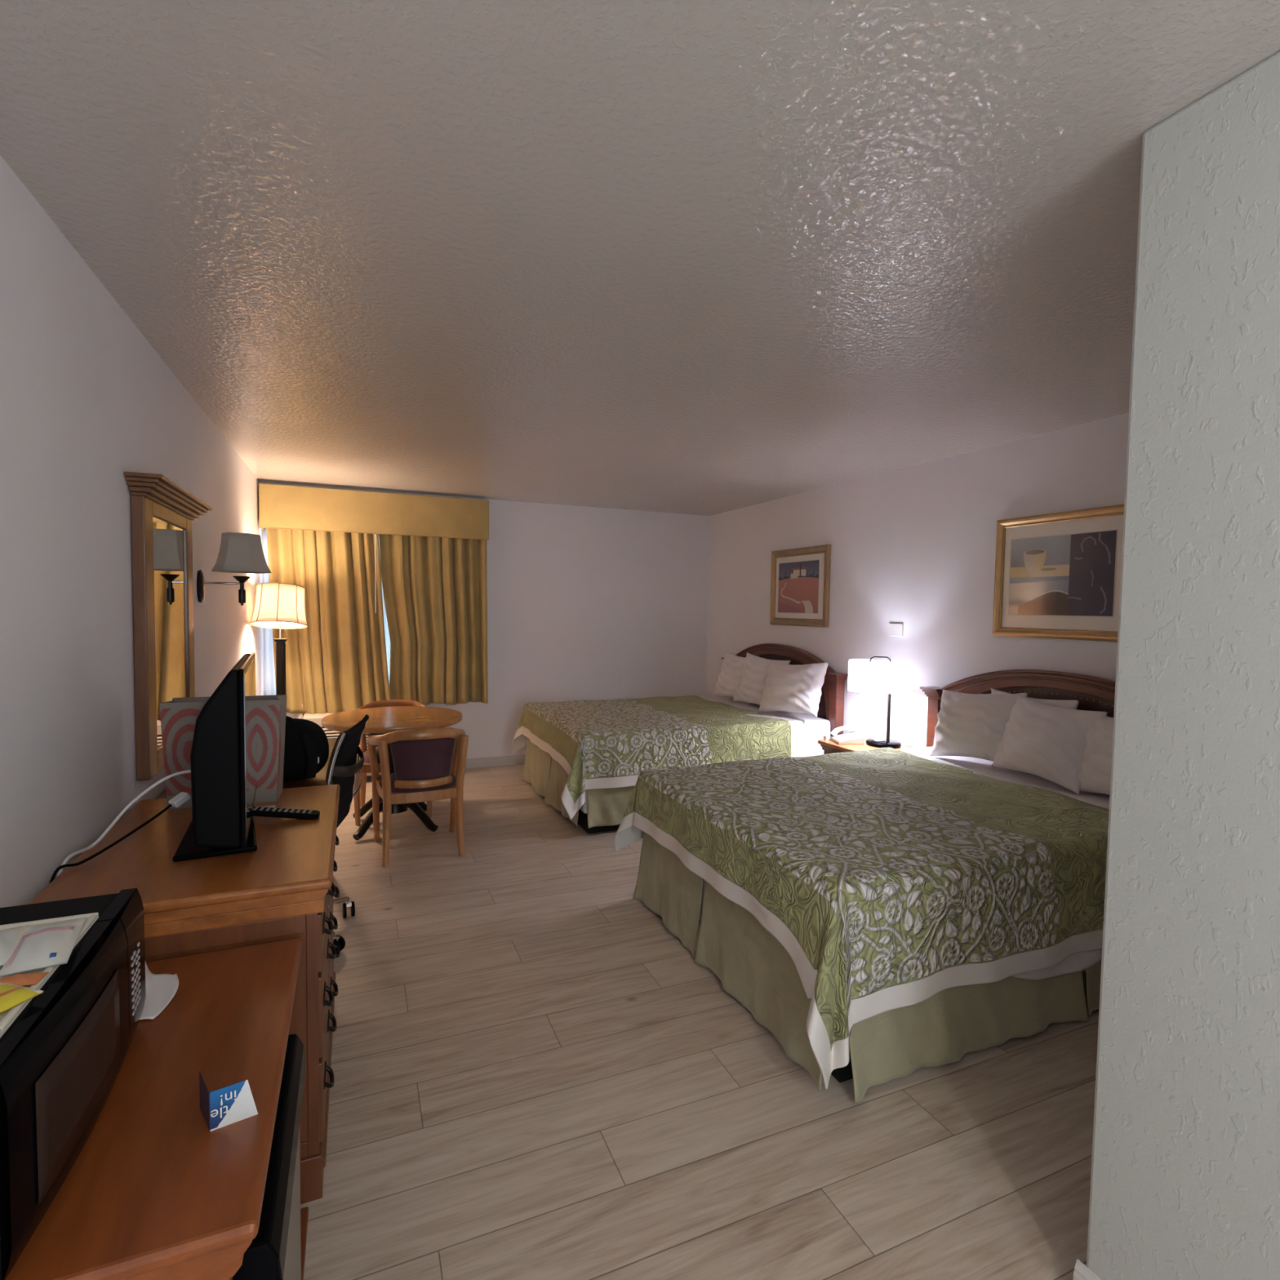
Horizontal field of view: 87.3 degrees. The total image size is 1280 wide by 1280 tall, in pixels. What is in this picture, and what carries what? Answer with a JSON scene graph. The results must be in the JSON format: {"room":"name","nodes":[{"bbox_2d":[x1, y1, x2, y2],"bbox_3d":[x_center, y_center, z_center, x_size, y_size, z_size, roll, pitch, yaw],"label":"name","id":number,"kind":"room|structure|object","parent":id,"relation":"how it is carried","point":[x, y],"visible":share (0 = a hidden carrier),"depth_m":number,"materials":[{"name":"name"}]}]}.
{"room":"hotel room","nodes":[
{"label":"hotel room","id":0,"kind":"room"},
{"bbox_2d":[0,155,262,907],"bbox_3d":[-1.401,0.179,1.357,0.120,2.440,9.010,0,3,-23],"label":"wall","id":1,"kind":"structure","parent":0,"point":[86,401],"depth_m":1.82,"materials":[{"name":"paint"}]},
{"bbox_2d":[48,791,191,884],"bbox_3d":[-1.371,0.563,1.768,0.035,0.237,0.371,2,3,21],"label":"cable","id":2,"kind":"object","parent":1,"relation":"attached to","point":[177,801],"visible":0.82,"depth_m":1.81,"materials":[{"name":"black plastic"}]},
{"bbox_2d":[124,471,212,781],"bbox_3d":[-1.822,-0.054,2.645,0.106,1.046,0.856,0,3,-23],"label":"wall mirror","id":3,"kind":"object","parent":1,"relation":"attached to","point":[162,513],"visible":0.9,"depth_m":2.45,"materials":[{"name":"brown wood"}]},
{"bbox_2d":[196,532,271,605],"bbox_3d":[-2.000,-0.347,3.320,0.313,0.354,0.225,0,3,-23],"label":"wall sconce","id":4,"kind":"object","parent":1,"relation":"attached to","point":[238,553],"visible":1,"depth_m":3.26,"materials":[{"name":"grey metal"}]},
{"bbox_2d":[259,481,709,758],"bbox_3d":[-1.255,-0.057,6.240,4.199,2.440,0.120,0,3,-23],"label":"wall","id":5,"kind":"structure","parent":0,"point":[584,602],"depth_m":6.47,"materials":[{"name":"paint"}]},
{"bbox_2d":[293,704,302,719],"bbox_3d":[-2.801,0.799,5.512,0.065,0.555,0.069,0,3,-23],"label":"conduit","id":6,"kind":"object","parent":5,"relation":"attached to","point":[295,715],"visible":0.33,"depth_m":5.47,"materials":[{"name":"white plastic"}]},
{"bbox_2d":[261,528,434,703],"bbox_3d":[-2.249,-0.194,5.765,1.760,1.510,0.105,0,3,-23],"label":"window","id":7,"kind":"structure","parent":5,"relation":"in","point":[261,529],"depth_m":5.44,"materials":[{"name":"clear glass"}]},
{"bbox_2d":[302,706,439,775],"bbox_3d":[-2.235,0.861,5.655,1.070,0.515,0.254,0,3,-23],"label":"air conditioner","id":8,"kind":"object","parent":5,"relation":"attached to","point":[317,718],"visible":0.05,"depth_m":5.41,"materials":[{"name":"beige metal"}]},
{"bbox_2d":[322,728,368,749],"bbox_3d":[-2.191,0.892,5.553,1.030,0.372,0.028,0,3,-23],"label":"grille","id":9,"kind":"object","parent":8,"relation":"attached to","point":[330,734],"depth_m":5.42,"materials":[{"name":"beige metal"}]},
{"bbox_2d":[258,483,488,540],"bbox_3d":[-2.175,-1.052,5.633,1.775,0.344,0.178,0,3,-23],"label":"valance","id":10,"kind":"object","parent":5,"relation":"attached to","point":[280,506],"visible":0.95,"depth_m":5.52,"materials":[{"name":"gold fabric"}]},
{"bbox_2d":[262,528,390,695],"bbox_3d":[-2.227,-0.197,5.733,1.740,1.450,0.030,0,3,-23],"label":"sheer curtain","id":11,"kind":"object","parent":10,"relation":"hanging from","point":[269,684],"visible":0.15,"depth_m":5.43,"materials":[{"name":"white fabric"}]},
{"bbox_2d":[266,528,391,714],"bbox_3d":[-2.535,-0.145,5.523,0.926,1.554,0.090,0,3,-23],"label":"curtain","id":12,"kind":"object","parent":10,"relation":"hanging from","point":[337,663],"visible":0.83,"depth_m":5.52,"materials":[{"name":"gold fabric"}]},
{"bbox_2d":[374,534,376,613],"bbox_3d":[-2.193,-0.549,5.568,0.010,0.650,0.015,0,3,-23],"label":"wand","id":13,"kind":"object","parent":10,"relation":"hanging from","point":[375,535],"visible":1,"depth_m":5.56,"materials":[{"name":"white plastic"}]},
{"bbox_2d":[378,533,488,705],"bbox_3d":[-1.784,-0.177,5.839,0.905,1.496,0.088,0,3,-23],"label":"curtain","id":14,"kind":"object","parent":10,"relation":"hanging from","point":[435,588],"visible":0.95,"depth_m":5.84,"materials":[{"name":"gold fabric"}]},
{"bbox_2d":[366,754,525,776],"bbox_3d":[-1.199,1.121,6.256,4.063,0.088,0.014,0,3,-23],"label":"baseboard","id":15,"kind":"structure","parent":5,"relation":"attached to","point":[477,762],"depth_m":6.19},
{"bbox_2d":[0,0,1279,515],"bbox_3d":[0.552,-1.100,2.115,4.319,0.100,9.010,0,3,-23],"label":"ceiling","id":16,"kind":"structure","parent":0,"point":[695,257],"depth_m":1.63,"materials":[{"name":"paint"}]},
{"bbox_2d":[300,764,1098,1279],"bbox_3d":[0.513,1.436,2.238,4.319,0.100,9.010,0,3,-23],"label":"floor","id":17,"kind":"structure","parent":0,"point":[536,1077],"depth_m":1.98,"materials":[{"name":"brown wood"}]},
{"bbox_2d":[5,937,308,1279],"bbox_3d":[-0.923,1.077,1.151,0.589,0.680,0.817,0,3,-23],"label":"base cabinet","id":18,"kind":"object","parent":17,"relation":"on","point":[152,1193],"visible":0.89,"depth_m":0.99,"materials":[{"name":"brown wood"}]},
{"bbox_2d":[0,888,146,1279],"bbox_3d":[-0.971,0.613,0.966,0.332,0.264,0.542,0,3,-23],"label":"microwave","id":19,"kind":"object","parent":18,"relation":"on","point":[62,1058],"visible":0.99,"depth_m":0.91,"materials":[{"name":"black plastic"}]},
{"bbox_2d":[0,912,98,1038],"bbox_3d":[-0.974,0.478,0.934,0.260,0.011,0.350,0,3,-23],"label":"serving tray","id":20,"kind":"object","parent":19,"relation":"on","point":[9,1016],"visible":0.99,"depth_m":0.97,"materials":[{"name":"beige plastic"}]},
{"bbox_2d":[0,924,29,966],"bbox_3d":[-0.974,0.462,1.016,0.062,0.011,0.140,-1,3,-37],"label":"packet","id":21,"kind":"object","parent":20,"relation":"on","point":[10,938],"visible":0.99,"depth_m":1.02,"materials":[{"name":"white paper"}]},
{"bbox_2d":[0,982,43,1013],"bbox_3d":[-0.854,0.470,0.879,0.085,0.012,0.075,2,3,15],"label":"packet","id":22,"kind":"object","parent":20,"relation":"on","point":[11,995],"visible":1,"depth_m":0.89,"materials":[{"name":"yellow paper"}]},
{"bbox_2d":[0,986,24,996],"bbox_3d":[-0.841,0.469,0.876,0.007,0.009,0.072,2,3,15],"label":"print","id":23,"kind":"object","parent":22,"relation":"on","point":[6,991],"depth_m":0.89},
{"bbox_2d":[0,982,43,993],"bbox_3d":[-0.845,0.470,0.913,0.085,0.004,0.005,2,3,15],"label":"print","id":24,"kind":"object","parent":22,"relation":"on","point":[21,989],"depth_m":0.90},
{"bbox_2d":[0,972,48,986],"bbox_3d":[-0.863,0.470,0.933,0.055,0.007,0.032,0,3,-15],"label":"packet","id":25,"kind":"object","parent":20,"relation":"on","point":[31,979],"visible":1,"depth_m":0.93,"materials":[{"name":"orange paper"}]},
{"bbox_2d":[0,916,85,977],"bbox_3d":[-0.909,0.460,1.027,0.075,0.014,0.165,-1,3,-32],"label":"packet","id":26,"kind":"object","parent":20,"relation":"on","point":[51,944],"visible":1,"depth_m":1.00,"materials":[{"name":"white paper"}]},
{"bbox_2d":[5,933,27,967],"bbox_3d":[-0.927,0.461,1.000,0.006,0.005,0.099,-1,3,-32],"label":"print","id":27,"kind":"object","parent":26,"relation":"on","point":[16,960],"depth_m":0.98},
{"bbox_2d":[25,925,75,937],"bbox_3d":[-0.923,0.455,1.051,0.057,0.007,0.016,-1,3,-32],"label":"print","id":28,"kind":"object","parent":26,"relation":"on","point":[49,930],"depth_m":1.05},
{"bbox_2d":[48,952,57,957],"bbox_3d":[-0.861,0.462,0.985,0.008,0.003,0.010,-1,3,-32],"label":"print","id":29,"kind":"object","parent":26,"relation":"on","point":[51,954],"depth_m":0.98},
{"bbox_2d":[139,961,178,1019],"bbox_3d":[-1.018,0.680,1.351,0.145,0.088,0.190,0,3,-23],"label":"tissue","id":30,"kind":"object","parent":18,"relation":"on","point":[160,988],"visible":0.41,"depth_m":1.37,"materials":[{"name":"white paper"}]},
{"bbox_2d":[199,1071,257,1131],"bbox_3d":[-0.652,0.716,1.040,0.100,0.060,0.043,1,3,6],"label":"tent card","id":31,"kind":"object","parent":18,"relation":"on","point":[232,1104],"visible":1,"depth_m":1.04,"materials":[{"name":"white paper"}]},
{"bbox_2d":[232,1034,306,1279],"bbox_3d":[-0.856,1.113,1.074,0.552,0.582,0.500,0,3,-23],"label":"mini fridge","id":32,"kind":"object","parent":18,"relation":"in","point":[274,1253],"visible":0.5,"depth_m":1.10,"materials":[{"name":"black plastic"}]},
{"bbox_2d":[27,784,340,1204],"bbox_3d":[-1.227,0.966,1.971,0.619,0.812,0.947,0,3,-23],"label":"dresser","id":33,"kind":"object","parent":17,"relation":"on","point":[284,889],"visible":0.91,"depth_m":1.66,"materials":[{"name":"brown wood"}]},
{"bbox_2d":[172,652,257,862],"bbox_3d":[-1.188,0.310,1.901,0.190,0.508,0.610,-1,3,-27],"label":"television","id":34,"kind":"object","parent":33,"relation":"on","point":[224,765],"visible":0.99,"depth_m":1.65,"materials":[{"name":"black plastic"}]},
{"bbox_2d":[56,769,191,877],"bbox_3d":[-1.408,0.535,1.835,0.096,0.287,0.431,2,3,18],"label":"power cable","id":35,"kind":"object","parent":34,"relation":"attached to","point":[101,837],"visible":0.73,"depth_m":1.85,"materials":[{"name":"white plastic"}]},
{"bbox_2d":[159,694,286,809],"bbox_3d":[-1.395,0.370,2.267,0.346,0.345,0.137,0,3,-20],"label":"paper bag","id":36,"kind":"object","parent":33,"relation":"on","point":[178,716],"visible":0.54,"depth_m":2.24,"materials":[{"name":"multicoloured paper"}]},
{"bbox_2d":[259,804,275,807],"bbox_3d":[-1.229,0.548,2.187,0.070,0.002,0.045,0,3,-23],"label":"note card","id":37,"kind":"object","parent":33,"relation":"on","point":[273,806],"visible":0.29,"depth_m":2.21,"materials":[{"name":"white paper"}]},
{"bbox_2d":[251,805,319,819],"bbox_3d":[-1.103,0.536,2.081,0.200,0.046,0.052,0,3,-15],"label":"remote control","id":38,"kind":"object","parent":33,"relation":"on","point":[293,813],"visible":0.96,"depth_m":2.07,"materials":[{"name":"black plastic"}]},
{"bbox_2d":[155,737,337,799],"bbox_3d":[-1.683,0.940,2.987,0.600,0.752,1.250,0,3,-23],"label":"desk","id":39,"kind":"object","parent":17,"relation":"on","point":[320,779],"visible":0.02,"depth_m":2.75,"materials":[{"name":"brown wood"}]},
{"bbox_2d":[283,715,328,781],"bbox_3d":[-1.463,0.441,2.758,0.328,0.274,0.261,0,3,-15],"label":"backpack","id":40,"kind":"object","parent":39,"relation":"on","point":[306,749],"visible":0.59,"depth_m":2.70,"materials":[{"name":"black fabric"}]},
{"bbox_2d":[249,582,307,715],"bbox_3d":[-2.635,0.395,4.926,0.368,1.623,0.384,1,3,-3],"label":"floor lamp","id":41,"kind":"object","parent":17,"relation":"on","point":[280,606],"visible":0.67,"depth_m":4.82,"materials":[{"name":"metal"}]},
{"bbox_2d":[325,713,369,951],"bbox_3d":[-1.580,0.840,2.932,0.680,0.959,0.664,0,3,-10],"label":"office chair","id":42,"kind":"object","parent":17,"relation":"on","point":[343,766],"visible":0.36,"depth_m":2.94,"materials":[{"name":"black fabric"}]},
{"bbox_2d":[321,706,462,840],"bbox_3d":[-1.633,0.869,4.467,0.874,0.732,0.874,-1,3,-35],"label":"round table","id":43,"kind":"object","parent":17,"relation":"on","point":[382,720],"visible":0.66,"depth_m":4.37,"materials":[{"name":"brown wood"}]},
{"bbox_2d":[353,699,432,825],"bbox_3d":[-1.758,0.842,4.789,0.574,0.777,0.513,0,3,-21],"label":"dining chair","id":44,"kind":"object","parent":17,"relation":"on","point":[359,799],"visible":0.2,"depth_m":4.86,"materials":[{"name":"brown wood"}]},
{"bbox_2d":[367,727,468,866],"bbox_3d":[-1.331,0.884,4.062,0.574,0.777,0.513,0,3,-25],"label":"dining chair","id":45,"kind":"object","parent":17,"relation":"on","point":[429,764],"visible":1,"depth_m":3.87,"materials":[{"name":"brown wood"}]},
{"bbox_2d":[549,643,848,833],"bbox_3d":[0.282,0.633,5.386,2.017,1.192,1.688,0,3,-23],"label":"bed","id":46,"kind":"object","parent":17,"relation":"on","point":[831,704],"visible":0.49,"depth_m":5.11,"materials":[{"name":"brown wood"}]},
{"bbox_2d":[521,737,635,828],"bbox_3d":[0.171,1.022,5.361,1.931,0.387,1.608,0,3,-23],"label":"bed skirt","id":47,"kind":"object","parent":46,"relation":"attached to","point":[605,806],"visible":0.28,"depth_m":4.75,"materials":[{"name":"fabric"}]},
{"bbox_2d":[511,695,791,819],"bbox_3d":[-0.011,0.815,5.283,1.747,0.530,1.717,0,3,-23],"label":"coverlet","id":48,"kind":"object","parent":46,"relation":"on","point":[602,744],"visible":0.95,"depth_m":4.68,"materials":[{"name":"green fabric"}]},
{"bbox_2d":[699,696,830,757],"bbox_3d":[0.912,0.770,5.660,0.490,0.416,1.533,0,3,-23],"label":"blanket","id":49,"kind":"object","parent":46,"relation":"on","point":[806,730],"visible":0.42,"depth_m":5.01,"materials":[{"name":"white fabric"}]},
{"bbox_2d":[712,651,751,704],"bbox_3d":[0.869,0.330,5.955,0.233,0.423,0.498,-1,3,-35],"label":"pillow","id":50,"kind":"object","parent":49,"relation":"on","point":[727,682],"visible":0.53,"depth_m":5.94,"materials":[{"name":"white fabric"}]},
{"bbox_2d":[732,652,791,711],"bbox_3d":[1.009,0.344,5.597,0.233,0.455,0.487,-1,4,-39],"label":"pillow","id":51,"kind":"object","parent":49,"relation":"on","point":[752,682],"visible":0.62,"depth_m":5.56,"materials":[{"name":"white fabric"}]},
{"bbox_2d":[758,662,828,716],"bbox_3d":[1.164,0.368,5.146,0.273,0.444,0.646,-1,3,-34],"label":"pillow","id":52,"kind":"object","parent":49,"relation":"on","point":[797,688],"visible":1,"depth_m":5.01,"materials":[{"name":"white fabric"}]},
{"bbox_2d":[817,736,914,754],"bbox_3d":[1.519,0.993,4.453,0.463,0.600,0.505,0,3,-23],"label":"nightstand","id":53,"kind":"object","parent":17,"relation":"on","point":[829,746],"visible":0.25,"depth_m":4.41,"materials":[{"name":"brown wood"}]},
{"bbox_2d":[823,734,828,740],"bbox_3d":[1.270,0.667,4.583,0.036,0.032,0.036,0,3,-23],"label":"cup","id":54,"kind":"object","parent":53,"relation":"on","point":[825,736],"visible":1,"depth_m":4.57,"materials":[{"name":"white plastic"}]},
{"bbox_2d":[830,724,865,744],"bbox_3d":[1.393,0.635,4.524,0.190,0.106,0.170,1,3,-3],"label":"telephone","id":55,"kind":"object","parent":53,"relation":"on","point":[854,737],"visible":1,"depth_m":4.50,"materials":[{"name":"white plastic"}]},
{"bbox_2d":[847,656,901,748],"bbox_3d":[1.540,0.400,4.426,0.353,0.588,0.278,0,3,-23],"label":"table lamp","id":56,"kind":"object","parent":53,"relation":"on","point":[870,676],"visible":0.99,"depth_m":4.31,"materials":[{"name":"white fabric"}]},
{"bbox_2d":[698,669,1115,1082],"bbox_3d":[1.249,0.758,3.105,2.017,1.192,1.688,0,3,-23],"label":"bed","id":57,"kind":"object","parent":17,"relation":"on","point":[1093,693],"visible":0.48,"depth_m":3.51,"materials":[{"name":"brown wood"}]},
{"bbox_2d":[614,746,1109,1089],"bbox_3d":[0.953,0.966,3.002,1.751,0.578,1.723,0,3,-23],"label":"coverlet","id":58,"kind":"object","parent":57,"relation":"on","point":[889,878],"visible":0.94,"depth_m":2.35,"materials":[{"name":"green fabric"}]},
{"bbox_2d":[632,831,1102,1102],"bbox_3d":[1.144,1.148,3.080,1.931,0.387,1.616,0,3,-23],"label":"bed skirt","id":59,"kind":"object","parent":57,"relation":"attached to","point":[750,964],"visible":0.44,"depth_m":2.33,"materials":[{"name":"fabric"}]},
{"bbox_2d":[901,746,1110,808],"bbox_3d":[1.879,0.866,3.378,0.491,0.356,1.530,0,3,-23],"label":"blanket","id":60,"kind":"object","parent":57,"relation":"on","point":[983,766],"visible":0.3,"depth_m":3.43,"materials":[{"name":"white fabric"}]},
{"bbox_2d":[930,689,1028,761],"bbox_3d":[1.845,0.470,3.678,0.293,0.415,0.505,-1,4,-39],"label":"pillow","id":61,"kind":"object","parent":60,"relation":"on","point":[968,725],"visible":0.84,"depth_m":3.61,"materials":[{"name":"white fabric"}]},
{"bbox_2d":[991,688,1079,709],"bbox_3d":[2.040,0.461,3.522,0.111,0.359,0.501,0,3,-18],"label":"pillow","id":62,"kind":"object","parent":60,"relation":"on","point":[1066,704],"visible":0.06,"depth_m":3.38,"materials":[{"name":"white fabric"}]},
{"bbox_2d":[991,694,1108,794],"bbox_3d":[1.978,0.492,3.275,0.278,0.389,0.488,0,3,-13],"label":"pillow","id":63,"kind":"object","parent":60,"relation":"on","point":[1048,742],"visible":0.93,"depth_m":3.17,"materials":[{"name":"white fabric"}]},
{"bbox_2d":[1078,715,1113,795],"bbox_3d":[2.154,0.526,2.932,0.244,0.361,0.440,-1,3,-27],"label":"pillow","id":64,"kind":"object","parent":60,"relation":"on","point":[1095,775],"visible":0.26,"depth_m":2.98,"materials":[{"name":"white fabric"}]},
{"bbox_2d":[1010,948,1102,979],"bbox_3d":[1.534,1.129,2.414,0.860,0.137,0.033,0,3,-23],"label":"sheet","id":65,"kind":"object","parent":57,"relation":"on","point":[1080,961],"visible":0.21,"depth_m":2.42,"materials":[{"name":"white fabric"}]},
{"bbox_2d":[706,413,1128,747],"bbox_3d":[1.802,0.071,4.562,0.120,2.440,5.603,0,3,-23],"label":"wall","id":66,"kind":"structure","parent":0,"point":[914,547],"depth_m":4.39,"materials":[{"name":"paint"}]},
{"bbox_2d":[769,544,831,627],"bbox_3d":[1.305,-0.436,5.537,0.027,0.640,0.775,0,3,-23],"label":"framed picture","id":67,"kind":"object","parent":66,"relation":"attached to","point":[800,581],"visible":1,"depth_m":5.50,"materials":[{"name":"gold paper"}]},
{"bbox_2d":[777,560,819,613],"bbox_3d":[1.303,-0.435,5.550,0.001,0.420,0.545,0,3,-23],"label":"artwork","id":68,"kind":"object","parent":67,"relation":"attached to","point":[798,580],"depth_m":5.54,"materials":[{"name":"multicoloured paper"}]},
{"bbox_2d":[888,623,903,636],"bbox_3d":[1.734,-0.070,4.552,0.010,0.084,0.125,0,3,-23],"label":"wall plate","id":69,"kind":"object","parent":66,"relation":"attached to","point":[895,629],"visible":1,"depth_m":4.54,"materials":[{"name":"white plastic"}]},
{"bbox_2d":[992,503,1124,641],"bbox_3d":[2.184,-0.332,3.463,0.027,0.655,0.800,0,3,-23],"label":"framed picture","id":70,"kind":"object","parent":66,"relation":"attached to","point":[1058,575],"visible":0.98,"depth_m":3.48,"materials":[{"name":"multicoloured paper"}]},
{"bbox_2d":[1008,529,1116,616],"bbox_3d":[2.176,-0.335,3.491,0.001,0.413,0.562,0,3,-23],"label":"artwork","id":71,"kind":"object","parent":70,"relation":"attached to","point":[1067,573],"depth_m":3.46,"materials":[{"name":"multicoloured paper"}]},
{"bbox_2d":[1086,51,1279,1279],"bbox_3d":[2.625,0.299,0.133,2.061,2.440,3.607,0,3,-23],"label":"wall","id":72,"kind":"structure","parent":0,"point":[1185,1173],"depth_m":1.24,"materials":[{"name":"paint"}]},
{"bbox_2d":[1072,1258,1101,1279],"bbox_3d":[1.626,1.476,-0.153,0.014,0.088,3.501,0,3,-23],"label":"baseboard","id":73,"kind":"structure","parent":72,"relation":"attached to","point":[1082,1272],"depth_m":1.44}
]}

